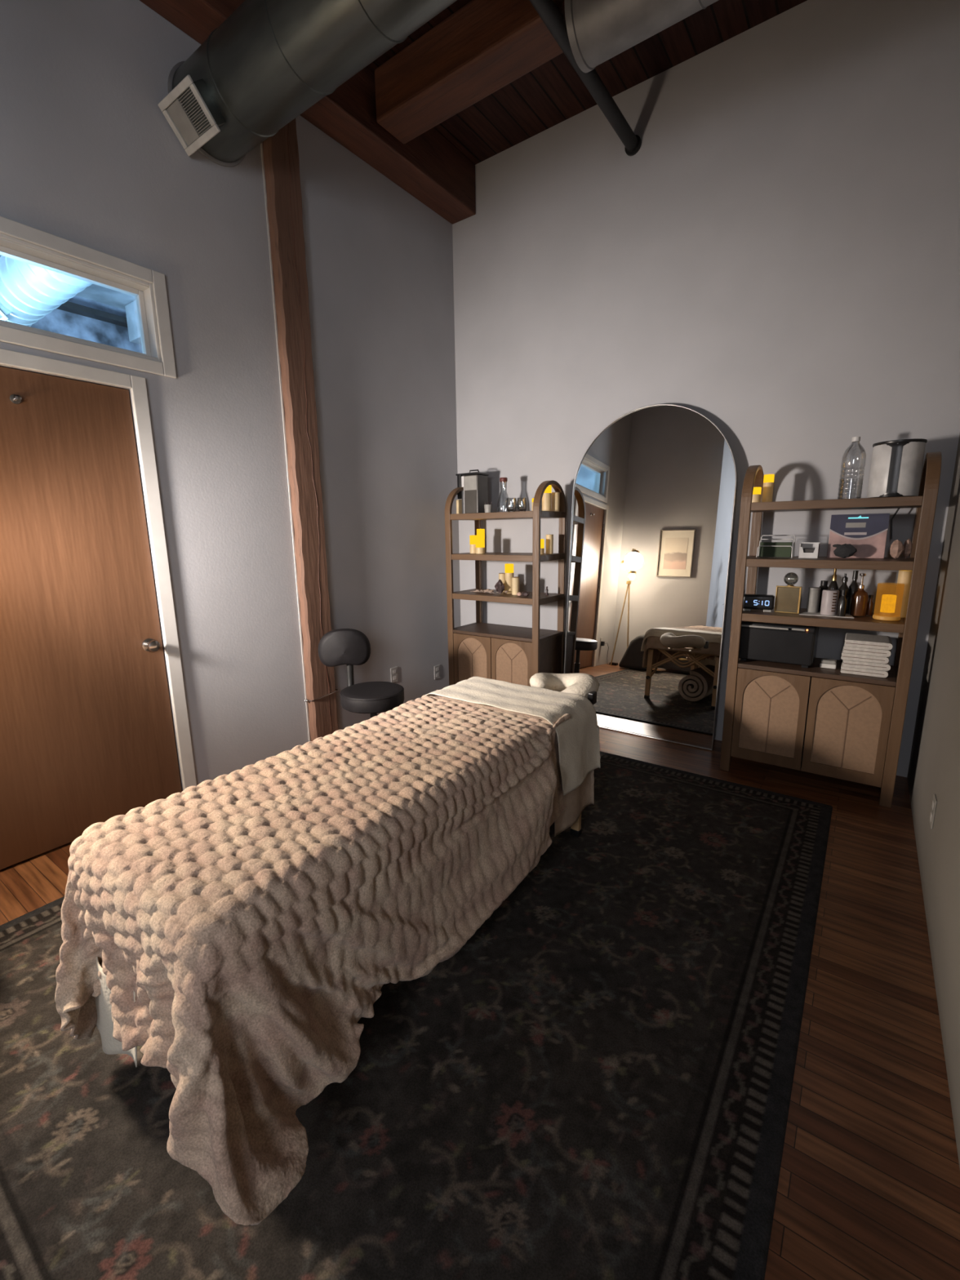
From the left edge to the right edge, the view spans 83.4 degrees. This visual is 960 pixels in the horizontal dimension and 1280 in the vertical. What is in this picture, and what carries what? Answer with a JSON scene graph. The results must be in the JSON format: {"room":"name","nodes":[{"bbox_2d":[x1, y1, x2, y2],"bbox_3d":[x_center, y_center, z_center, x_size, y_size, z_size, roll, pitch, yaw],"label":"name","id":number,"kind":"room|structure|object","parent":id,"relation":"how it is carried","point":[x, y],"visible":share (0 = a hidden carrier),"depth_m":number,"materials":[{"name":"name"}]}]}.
{"room":"spa","nodes":[
{"label":"spa","id":0,"kind":"room"},
{"bbox_2d":[31,295,142,353],"bbox_3d":[-4.917,-1.712,5.737,0.120,4.200,6.400,7,14,35],"label":"wall","id":1,"kind":"structure","parent":0,"point":[60,322],"depth_m":6.06,"materials":[{"name":"paint"}]},
{"bbox_2d":[57,301,127,327],"bbox_3d":[-4.837,-3.493,5.302,0.140,0.060,6.400,7,14,35],"label":"trim","id":2,"kind":"structure","parent":1,"relation":"attached to","point":[70,307],"depth_m":5.99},
{"bbox_2d":[0,0,460,791],"bbox_3d":[-1.421,-1.176,2.854,0.140,3.990,4.050,7,14,35],"label":"wall","id":3,"kind":"structure","parent":0,"point":[90,157],"depth_m":2.98,"materials":[{"name":"grey paint"}]},
{"bbox_2d":[0,255,93,326],"bbox_3d":[-2.798,-2.692,3.690,3.368,0.465,0.484,7,14,35],"label":"air duct","id":4,"kind":"object","parent":3,"relation":"attached to","point":[28,292],"visible":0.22,"depth_m":4.04,"materials":[{"name":"metal"}]},
{"bbox_2d":[0,215,176,377],"bbox_3d":[-1.841,-1.412,2.198,0.158,0.453,1.047,7,14,35],"label":"window","id":5,"kind":"structure","parent":3,"relation":"in","point":[20,242],"depth_m":2.34,"materials":[{"name":"white wood"}]},
{"bbox_2d":[124,300,141,344],"bbox_3d":[-2.253,-3.452,5.121,4.260,0.380,0.300,7,14,35],"label":"joist","id":6,"kind":"object","parent":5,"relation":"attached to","point":[131,313],"visible":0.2,"depth_m":6.14,"materials":[{"name":"paint"}]},
{"bbox_2d":[0,347,196,869],"bbox_3d":[-1.865,-0.111,2.361,0.201,2.108,0.964,7,14,35],"label":"door","id":7,"kind":"structure","parent":3,"relation":"in","point":[87,735],"depth_m":2.41,"materials":[{"name":"brown wood"}]},
{"bbox_2d":[139,0,475,224],"bbox_3d":[-1.263,-2.966,2.435,0.224,0.319,3.929,7,14,35],"label":"timber beam","id":8,"kind":"structure","parent":3,"relation":"attached to","point":[428,166],"depth_m":3.24,"materials":[{"name":"brown wood"}]},
{"bbox_2d":[390,666,398,682],"bbox_3d":[-0.649,0.264,4.083,0.008,0.116,0.072,7,14,35],"label":"wall outlet","id":9,"kind":"object","parent":3,"relation":"attached to","point":[393,671],"visible":0.96,"depth_m":4.08,"materials":[{"name":"white plastic"}]},
{"bbox_2d":[392,669,395,679],"bbox_3d":[-0.647,0.264,4.082,0.002,0.076,0.032,7,14,35],"label":"socket","id":10,"kind":"object","parent":9,"relation":"attached to","point":[393,670],"depth_m":4.08,"materials":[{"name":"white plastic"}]},
{"bbox_2d":[434,664,439,679],"bbox_3d":[-0.357,0.268,4.499,0.008,0.116,0.072,7,14,35],"label":"wall outlet","id":11,"kind":"object","parent":3,"relation":"attached to","point":[437,668],"visible":1,"depth_m":4.50,"materials":[{"name":"white plastic"}]},
{"bbox_2d":[0,0,807,310],"bbox_3d":[-2.156,-3.183,2.458,7.820,0.120,7.920,7,14,35],"label":"ceiling","id":12,"kind":"structure","parent":0,"point":[552,93],"depth_m":3.19,"materials":[{"name":"brown wood"}]},
{"bbox_2d":[157,0,457,167],"bbox_3d":[-0.063,-2.562,1.668,3.137,0.841,0.452,7,14,35],"label":"air duct","id":13,"kind":"object","parent":12,"relation":"hanging from","point":[268,62],"visible":1,"depth_m":2.20,"materials":[{"name":"grey metal"}]},
{"bbox_2d":[157,74,226,155],"bbox_3d":[-1.293,-2.363,2.434,0.270,0.184,0.174,7,14,35],"label":"register","id":14,"kind":"object","parent":13,"relation":"attached to","point":[193,110],"depth_m":2.40,"materials":[{"name":"white metal"}]},
{"bbox_2d":[374,0,565,143],"bbox_3d":[0.638,-3.006,2.375,2.899,0.269,0.240,7,14,35],"label":"joist","id":15,"kind":"object","parent":12,"relation":"attached to","point":[484,46],"visible":0.97,"depth_m":2.82,"materials":[{"name":"brown wood"}]},
{"bbox_2d":[528,0,641,155],"bbox_3d":[-0.809,-2.635,0.873,0.100,0.364,5.997,7,14,35],"label":"pipe","id":16,"kind":"object","parent":12,"relation":"hanging from","point":[548,11],"visible":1,"depth_m":2.78,"materials":[{"name":"black metal"}]},
{"bbox_2d":[564,0,718,72],"bbox_3d":[1.054,-2.720,1.839,1.548,0.633,0.286,7,14,35],"label":"air duct","id":17,"kind":"object","parent":12,"relation":"hanging from","point":[598,31],"visible":1,"depth_m":2.18,"materials":[{"name":"grey metal"}]},
{"bbox_2d":[0,727,959,1279],"bbox_3d":[-0.711,1.194,1.443,3.400,0.120,6.510,7,14,35],"label":"floor","id":18,"kind":"structure","parent":0,"point":[868,1188],"depth_m":1.44,"materials":[{"name":"brown wood"}]},
{"bbox_2d":[260,118,338,741],"bbox_3d":[-1.048,-1.086,3.216,0.068,3.660,0.238,7,14,35],"label":"timber post","id":19,"kind":"object","parent":18,"relation":"on","point":[280,151],"visible":0.88,"depth_m":3.14,"materials":[{"name":"wood"}]},
{"bbox_2d":[0,751,832,1279],"bbox_3d":[-0.100,0.971,2.175,2.410,0.010,3.080,7,14,35],"label":"area rug","id":20,"kind":"object","parent":18,"relation":"on","point":[597,1084],"visible":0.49,"depth_m":1.34,"materials":[{"name":"black carpet"}]},
{"bbox_2d":[318,628,404,718],"bbox_3d":[-0.649,0.365,3.163,0.510,0.825,0.526,-5,12,-20],"label":"stool","id":21,"kind":"object","parent":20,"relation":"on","point":[350,647],"visible":0.7,"depth_m":3.20,"materials":[{"name":"black leather"}]},
{"bbox_2d":[569,813,581,836],"bbox_3d":[-0.277,0.704,1.946,0.640,0.610,1.720,7,14,35],"label":"massage table","id":22,"kind":"object","parent":20,"relation":"on","point":[575,829],"visible":0.02,"depth_m":2.46,"materials":[{"name":"brown wood"}]},
{"bbox_2d":[54,689,570,1225],"bbox_3d":[-0.367,0.671,1.780,0.963,0.574,1.624,7,14,35],"label":"blanket","id":23,"kind":"object","parent":22,"relation":"on","point":[253,915],"visible":1,"depth_m":1.28,"materials":[{"name":"beige fabric"}]},
{"bbox_2d":[94,956,137,1067],"bbox_3d":[-0.923,0.915,1.336,0.310,0.245,0.043,7,14,35],"label":"sheet","id":24,"kind":"object","parent":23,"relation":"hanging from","point":[110,1046],"visible":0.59,"depth_m":1.31,"materials":[{"name":"white fabric"}]},
{"bbox_2d":[554,769,594,836],"bbox_3d":[0.132,0.502,2.485,0.709,0.493,0.342,7,14,35],"label":"mattress cover","id":25,"kind":"object","parent":22,"relation":"on","point":[579,798],"visible":0.13,"depth_m":2.31,"materials":[{"name":"beige fabric"}]},
{"bbox_2d":[425,676,600,795],"bbox_3d":[0.126,0.402,2.457,0.752,0.340,0.381,7,14,35],"label":"sheet","id":26,"kind":"object","parent":25,"relation":"on","point":[578,736],"visible":0.89,"depth_m":2.31,"materials":[{"name":"white fabric"}]},
{"bbox_2d":[529,672,599,705],"bbox_3d":[0.404,0.260,2.715,0.375,0.146,0.446,7,14,35],"label":"face cradle","id":27,"kind":"object","parent":25,"relation":"on","point":[586,685],"visible":0.75,"depth_m":2.74,"materials":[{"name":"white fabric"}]},
{"bbox_2d":[444,480,566,686],"bbox_3d":[0.188,-0.286,4.072,0.804,1.720,0.400,7,14,35],"label":"bookcase","id":28,"kind":"object","parent":18,"relation":"on","point":[500,652],"visible":0.75,"depth_m":3.95,"materials":[{"name":"brown wood"}]},
{"bbox_2d":[455,469,488,513],"bbox_3d":[-0.080,-1.127,4.116,0.222,0.327,0.214,7,14,35],"label":"dispenser","id":29,"kind":"object","parent":28,"relation":"on","point":[474,495],"visible":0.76,"depth_m":4.07,"materials":[{"name":"white plastic"}]},
{"bbox_2d":[456,474,462,513],"bbox_3d":[-0.145,-1.119,4.151,0.055,0.298,0.082,7,14,35],"label":"bottle","id":30,"kind":"object","parent":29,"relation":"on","point":[459,502],"depth_m":4.11,"materials":[{"name":"metal"}]},
{"bbox_2d":[469,534,477,553],"bbox_3d":[-0.048,-0.731,4.106,0.060,0.138,0.060,7,14,35],"label":"candle","id":31,"kind":"object","parent":28,"relation":"on","point":[472,538],"visible":0.91,"depth_m":4.08,"materials":[{"name":"wax"}]},
{"bbox_2d":[475,537,484,553],"bbox_3d":[0.001,-0.705,4.032,0.068,0.115,0.068,7,14,35],"label":"candle","id":32,"kind":"object","parent":28,"relation":"on","point":[480,542],"visible":1,"depth_m":4.00,"materials":[{"name":"wax"}]},
{"bbox_2d":[476,528,484,538],"bbox_3d":[0.006,-0.765,4.154,0.062,0.185,0.062,7,14,35],"label":"candle","id":33,"kind":"object","parent":28,"relation":"on","point":[480,532],"visible":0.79,"depth_m":4.12,"materials":[{"name":"wax"}]},
{"bbox_2d":[484,502,492,512],"bbox_3d":[0.061,-0.966,3.933,0.060,0.078,0.060,7,14,35],"label":"cup","id":34,"kind":"object","parent":28,"relation":"on","point":[488,508],"visible":0.89,"depth_m":3.91,"materials":[{"name":"white ceramic"}]},
{"bbox_2d":[470,588,507,593],"bbox_3d":[0.068,-0.369,4.066,0.321,0.025,0.081,7,14,35],"label":"dried flowers","id":35,"kind":"object","parent":28,"relation":"on","point":[488,590],"visible":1,"depth_m":4.07,"materials":[{"name":"white plant"}]},
{"bbox_2d":[494,579,504,594],"bbox_3d":[0.146,-0.397,3.992,0.076,0.114,0.063,-2,11,-4],"label":"crystal","id":36,"kind":"object","parent":28,"relation":"on","point":[500,587],"visible":1,"depth_m":3.97},
{"bbox_2d":[498,573,505,592],"bbox_3d":[0.170,-0.435,4.092,0.056,0.149,0.056,7,14,35],"label":"candle","id":37,"kind":"object","parent":28,"relation":"on","point":[501,575],"visible":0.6,"depth_m":4.06,"materials":[{"name":"beige wax"}]},
{"bbox_2d":[497,477,510,511],"bbox_3d":[0.173,-1.057,3.945,0.100,0.250,0.100,7,14,35],"label":"carafe","id":38,"kind":"object","parent":28,"relation":"on","point":[501,479],"visible":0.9,"depth_m":3.93,"materials":[{"name":"clear glass"}]},
{"bbox_2d":[504,563,513,593],"bbox_3d":[0.220,-0.462,4.037,0.066,0.221,0.066,7,14,35],"label":"candle","id":39,"kind":"object","parent":28,"relation":"on","point":[508,567],"visible":0.92,"depth_m":4.01,"materials":[{"name":"wax"}]},
{"bbox_2d":[506,497,517,511],"bbox_3d":[0.225,-0.963,3.852,0.082,0.100,0.082,7,14,35],"label":"drinking glass","id":40,"kind":"object","parent":28,"relation":"on","point":[507,499],"visible":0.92,"depth_m":3.84,"materials":[{"name":"clear glass"}]},
{"bbox_2d":[511,577,519,595],"bbox_3d":[0.261,-0.398,3.945,0.056,0.131,0.056,7,14,35],"label":"candle","id":41,"kind":"object","parent":28,"relation":"on","point":[515,580],"visible":0.92,"depth_m":3.92,"materials":[{"name":"beige wax"}]},
{"bbox_2d":[516,497,527,511],"bbox_3d":[0.302,-0.968,3.870,0.082,0.100,0.082,7,14,35],"label":"drinking glass","id":42,"kind":"object","parent":28,"relation":"on","point":[517,499],"visible":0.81,"depth_m":3.85,"materials":[{"name":"clear glass"}]},
{"bbox_2d":[521,591,528,596],"bbox_3d":[0.322,-0.326,3.815,0.061,0.039,0.046,7,14,35],"label":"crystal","id":43,"kind":"object","parent":28,"relation":"on","point":[525,593],"visible":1,"depth_m":3.80},
{"bbox_2d":[540,538,544,554],"bbox_3d":[0.413,-0.656,3.779,0.072,0.108,0.072,7,14,35],"label":"candle","id":44,"kind":"object","parent":28,"relation":"on","point":[542,540],"visible":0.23,"depth_m":3.75,"materials":[{"name":"wax"}]},
{"bbox_2d":[542,484,551,511],"bbox_3d":[0.464,-0.985,3.748,0.066,0.178,0.066,7,14,35],"label":"candle","id":45,"kind":"object","parent":28,"relation":"on","point":[547,496],"visible":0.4,"depth_m":3.72,"materials":[{"name":"wax"}]},
{"bbox_2d":[545,586,548,595],"bbox_3d":[0.483,-0.356,3.893,0.028,0.063,0.028,7,14,35],"label":"figurine","id":46,"kind":"object","parent":28,"relation":"on","point":[546,589],"visible":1,"depth_m":3.89,"materials":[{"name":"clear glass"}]},
{"bbox_2d":[546,533,553,554],"bbox_3d":[0.494,-0.683,3.828,0.052,0.139,0.052,7,14,35],"label":"candle","id":47,"kind":"object","parent":28,"relation":"on","point":[549,538],"visible":1,"depth_m":3.81,"materials":[{"name":"beige wax"}]},
{"bbox_2d":[551,492,559,511],"bbox_3d":[0.532,-0.972,3.789,0.056,0.134,0.056,7,14,35],"label":"candle","id":48,"kind":"object","parent":28,"relation":"on","point":[555,495],"visible":0.89,"depth_m":3.77,"materials":[{"name":"beige wax"}]},
{"bbox_2d":[564,404,737,750],"bbox_3d":[1.073,-0.421,3.571,1.060,2.152,0.166,7,14,35],"label":"arched mirror","id":49,"kind":"object","parent":18,"relation":"on","point":[654,493],"visible":0.96,"depth_m":3.52,"materials":[{"name":"black metal"}]},
{"bbox_2d":[720,451,942,808],"bbox_3d":[1.834,-0.077,2.916,0.804,1.720,0.400,7,14,35],"label":"bookcase","id":50,"kind":"object","parent":18,"relation":"on","point":[831,722],"visible":0.91,"depth_m":2.79,"materials":[{"name":"brown wood"}]},
{"bbox_2d":[751,487,761,502],"bbox_3d":[1.512,-0.795,2.961,0.054,0.088,0.054,7,14,35],"label":"candle","id":51,"kind":"object","parent":50,"relation":"on","point":[757,491],"visible":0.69,"depth_m":2.94,"materials":[{"name":"wax"}]},
{"bbox_2d":[742,593,774,612],"bbox_3d":[1.548,-0.207,3.004,0.160,0.092,0.068,6,13,29],"label":"digital clock","id":52,"kind":"object","parent":50,"relation":"on","point":[766,602],"visible":0.92,"depth_m":2.98,"materials":[{"name":"black plastic"}]},
{"bbox_2d":[761,474,774,502],"bbox_3d":[1.597,-0.838,2.990,0.052,0.158,0.052,7,14,35],"label":"candle","id":53,"kind":"object","parent":50,"relation":"on","point":[768,480],"visible":0.84,"depth_m":2.97,"materials":[{"name":"wax"}]},
{"bbox_2d":[755,534,795,557],"bbox_3d":[1.634,-0.518,2.974,0.176,0.121,0.100,7,14,35],"label":"rack","id":54,"kind":"object","parent":50,"relation":"on","point":[784,549],"visible":1,"depth_m":2.96,"materials":[{"name":"white plastic"}]},
{"bbox_2d":[738,621,818,667],"bbox_3d":[1.668,0.008,3.026,0.370,0.222,0.245,7,14,35],"label":"towel warmer","id":55,"kind":"object","parent":50,"relation":"on","point":[793,644],"visible":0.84,"depth_m":2.92,"materials":[{"name":"black plastic"}]},
{"bbox_2d":[791,628,804,631],"bbox_3d":[1.691,-0.055,2.863,0.060,0.010,0.006,7,14,35],"label":"switch plate","id":56,"kind":"object","parent":55,"relation":"attached to","point":[793,629],"depth_m":2.86,"materials":[{"name":"plastic"}]},
{"bbox_2d":[773,585,802,613],"bbox_3d":[1.689,-0.225,2.949,0.120,0.145,0.075,8,14,38],"label":"picture frame","id":57,"kind":"object","parent":50,"relation":"on","point":[788,598],"visible":1,"depth_m":2.92,"materials":[{"name":"gold metal"}]},
{"bbox_2d":[783,572,798,586],"bbox_3d":[1.695,-0.331,2.938,0.070,0.075,0.070,7,14,35],"label":"glass globe","id":58,"kind":"object","parent":57,"relation":"on","point":[789,573],"visible":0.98,"depth_m":2.95,"materials":[{"name":"clear glass"}]},
{"bbox_2d":[798,542,820,558],"bbox_3d":[1.761,-0.480,2.882,0.086,0.080,0.082,7,14,35],"label":"tissue box","id":59,"kind":"object","parent":50,"relation":"on","point":[806,549],"visible":1,"depth_m":2.87,"materials":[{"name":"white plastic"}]},
{"bbox_2d":[817,580,828,611],"bbox_3d":[1.871,-0.241,2.942,0.054,0.166,0.054,7,14,35],"label":"canister","id":60,"kind":"object","parent":50,"relation":"on","point":[824,584],"visible":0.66,"depth_m":2.92,"materials":[{"name":"black plastic"}]},
{"bbox_2d":[799,611,853,617],"bbox_3d":[1.832,-0.135,2.848,0.240,0.003,0.130,7,14,35],"label":"tray","id":61,"kind":"object","parent":50,"relation":"on","point":[847,615],"visible":0.64,"depth_m":2.82,"materials":[{"name":"silver metal"}]},
{"bbox_2d":[806,586,821,613],"bbox_3d":[1.800,-0.217,2.910,0.056,0.133,0.055,7,14,35],"label":"canister","id":62,"kind":"object","parent":61,"relation":"on","point":[814,593],"visible":1,"depth_m":2.89,"materials":[{"name":"grey plastic"}]},
{"bbox_2d":[820,589,839,615],"bbox_3d":[1.831,-0.197,2.823,0.074,0.128,0.074,7,14,35],"label":"jar","id":63,"kind":"object","parent":61,"relation":"on","point":[829,601],"visible":1,"depth_m":2.80,"materials":[{"name":"white ceramic"}]},
{"bbox_2d":[836,589,847,616],"bbox_3d":[1.863,-0.191,2.770,0.038,0.136,0.038,7,14,35],"label":"spray bottle","id":64,"kind":"object","parent":61,"relation":"on","point":[842,606],"visible":1,"depth_m":2.76,"materials":[{"name":"black plastic"}]},
{"bbox_2d":[836,573,848,613],"bbox_3d":[1.911,-0.244,2.836,0.046,0.211,0.046,7,14,35],"label":"dropper bottle","id":65,"kind":"object","parent":61,"relation":"on","point":[844,586],"visible":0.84,"depth_m":2.82,"materials":[{"name":"black glass"}]},
{"bbox_2d":[819,657,836,669],"bbox_3d":[1.865,0.126,2.886,0.072,0.042,0.060,7,14,35],"label":"soap box","id":66,"kind":"object","parent":50,"relation":"on","point":[824,663],"visible":1,"depth_m":2.87,"materials":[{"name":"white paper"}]},
{"bbox_2d":[827,568,838,590],"bbox_3d":[1.884,-0.267,2.877,0.050,0.241,0.050,7,14,35],"label":"oil bottle","id":67,"kind":"object","parent":50,"relation":"on","point":[833,584],"visible":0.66,"depth_m":2.86,"materials":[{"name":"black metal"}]},
{"bbox_2d":[832,543,857,558],"bbox_3d":[1.849,-0.451,2.736,0.107,0.077,0.062,7,14,35],"label":"pouch","id":68,"kind":"object","parent":50,"relation":"on","point":[845,550],"visible":1,"depth_m":2.72,"materials":[{"name":"grey fabric"}]},
{"bbox_2d":[837,436,866,498],"bbox_3d":[1.878,-0.862,2.717,0.101,0.305,0.101,7,14,35],"label":"water bottle","id":69,"kind":"object","parent":50,"relation":"on","point":[855,439],"visible":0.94,"depth_m":2.73,"materials":[{"name":"clear plastic"}]},
{"bbox_2d":[845,570,858,613],"bbox_3d":[1.963,-0.252,2.835,0.046,0.226,0.046,7,14,35],"label":"bottle","id":70,"kind":"object","parent":50,"relation":"on","point":[853,587],"visible":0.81,"depth_m":2.82,"materials":[{"name":"glass"}]},
{"bbox_2d":[826,513,889,558],"bbox_3d":[1.968,-0.541,2.811,0.245,0.222,0.094,7,14,35],"label":"kit box","id":71,"kind":"object","parent":50,"relation":"on","point":[867,533],"visible":1,"depth_m":2.77,"materials":[{"name":"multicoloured cardboard"}]},
{"bbox_2d":[849,573,868,616],"bbox_3d":[1.960,-0.235,2.778,0.070,0.216,0.070,7,14,35],"label":"pump bottle","id":72,"kind":"object","parent":50,"relation":"on","point":[860,597],"visible":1,"depth_m":2.76,"materials":[{"name":"glass"}]},
{"bbox_2d":[840,659,888,677],"bbox_3d":[1.998,0.144,2.803,0.197,0.034,0.223,7,14,35],"label":"folded towel","id":73,"kind":"object","parent":50,"relation":"on","point":[880,673],"visible":0.58,"depth_m":2.72,"materials":[{"name":"fabric"}]},
{"bbox_2d":[842,659,890,671],"bbox_3d":[2.000,0.110,2.794,0.197,0.034,0.223,7,14,33],"label":"folded towel","id":74,"kind":"object","parent":73,"relation":"on","point":[861,664],"visible":0.51,"depth_m":2.71,"materials":[{"name":"fabric"}]},
{"bbox_2d":[840,648,888,663],"bbox_3d":[1.994,0.074,2.791,0.197,0.034,0.223,7,14,35],"label":"folded towel","id":75,"kind":"object","parent":74,"relation":"on","point":[849,656],"visible":0.6,"depth_m":2.71,"materials":[{"name":"fabric"}]},
{"bbox_2d":[843,645,891,657],"bbox_3d":[1.998,0.041,2.781,0.197,0.034,0.223,8,14,36],"label":"folded towel","id":76,"kind":"object","parent":75,"relation":"on","point":[860,651],"visible":0.52,"depth_m":2.69,"materials":[{"name":"fabric"}]},
{"bbox_2d":[844,632,893,649],"bbox_3d":[1.997,0.006,2.775,0.197,0.034,0.223,7,14,34],"label":"folded towel","id":77,"kind":"object","parent":76,"relation":"on","point":[855,640],"visible":1,"depth_m":2.72,"materials":[{"name":"fabric"}]},
{"bbox_2d":[866,594,873,615],"bbox_3d":[2.015,-0.181,2.786,0.026,0.106,0.026,7,14,35],"label":"vial","id":78,"kind":"object","parent":50,"relation":"on","point":[869,606],"visible":0.97,"depth_m":2.78,"materials":[{"name":"brown glass"}]},
{"bbox_2d":[872,582,904,621],"bbox_3d":[2.021,-0.190,2.667,0.112,0.178,0.112,7,14,35],"label":"hurricane vase","id":79,"kind":"object","parent":50,"relation":"on","point":[896,617],"visible":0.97,"depth_m":2.64,"materials":[{"name":"orange glass"}]},
{"bbox_2d":[880,594,896,616],"bbox_3d":[2.022,-0.174,2.670,0.058,0.103,0.058,7,14,35],"label":"candle","id":80,"kind":"object","parent":79,"relation":"in","point":[894,601],"visible":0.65,"depth_m":2.65,"materials":[{"name":"wax"}]},
{"bbox_2d":[866,438,927,539],"bbox_3d":[2.051,-0.733,2.676,0.210,0.464,0.302,8,15,39],"label":"air purifier","id":81,"kind":"object","parent":50,"relation":"on","point":[896,465],"visible":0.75,"depth_m":2.55,"materials":[{"name":"silver plastic"}]},
{"bbox_2d":[889,539,904,559],"bbox_3d":[2.063,-0.449,2.668,0.057,0.094,0.069,1,12,11],"label":"shell","id":82,"kind":"object","parent":50,"relation":"on","point":[896,548],"visible":1,"depth_m":2.65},
{"bbox_2d":[894,570,912,617],"bbox_3d":[2.141,-0.238,2.733,0.054,0.243,0.054,7,14,35],"label":"candle","id":83,"kind":"object","parent":50,"relation":"on","point":[904,576],"visible":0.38,"depth_m":2.71,"materials":[{"name":"wax"}]},
{"bbox_2d":[902,538,912,558],"bbox_3d":[2.123,-0.455,2.678,0.036,0.099,0.065,7,14,35],"label":"shell","id":84,"kind":"object","parent":50,"relation":"on","point":[908,544],"visible":0.95,"depth_m":2.66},
{"bbox_2d":[452,0,959,777],"bbox_3d":[1.117,-1.359,3.582,3.400,3.990,0.120,7,14,35],"label":"wall","id":85,"kind":"structure","parent":0,"point":[775,260],"depth_m":3.07,"materials":[{"name":"grey paint"}]},
{"bbox_2d":[906,435,959,1168],"bbox_3d":[0.595,-0.651,0.100,0.120,3.990,6.270,7,14,35],"label":"wall","id":86,"kind":"structure","parent":0,"point":[934,767],"depth_m":2.00,"materials":[{"name":"paint"}]},
{"bbox_2d":[928,793,937,829],"bbox_3d":[1.720,0.650,2.047,0.008,0.116,0.072,7,14,35],"label":"wall outlet","id":87,"kind":"object","parent":86,"relation":"attached to","point":[935,800],"visible":1,"depth_m":2.03,"materials":[{"name":"grey plastic"}]},
{"bbox_2d":[929,800,933,822],"bbox_3d":[1.718,0.650,2.049,0.002,0.076,0.032,7,14,35],"label":"socket","id":88,"kind":"object","parent":87,"relation":"attached to","point":[932,806],"depth_m":2.04,"materials":[{"name":"white plastic"}]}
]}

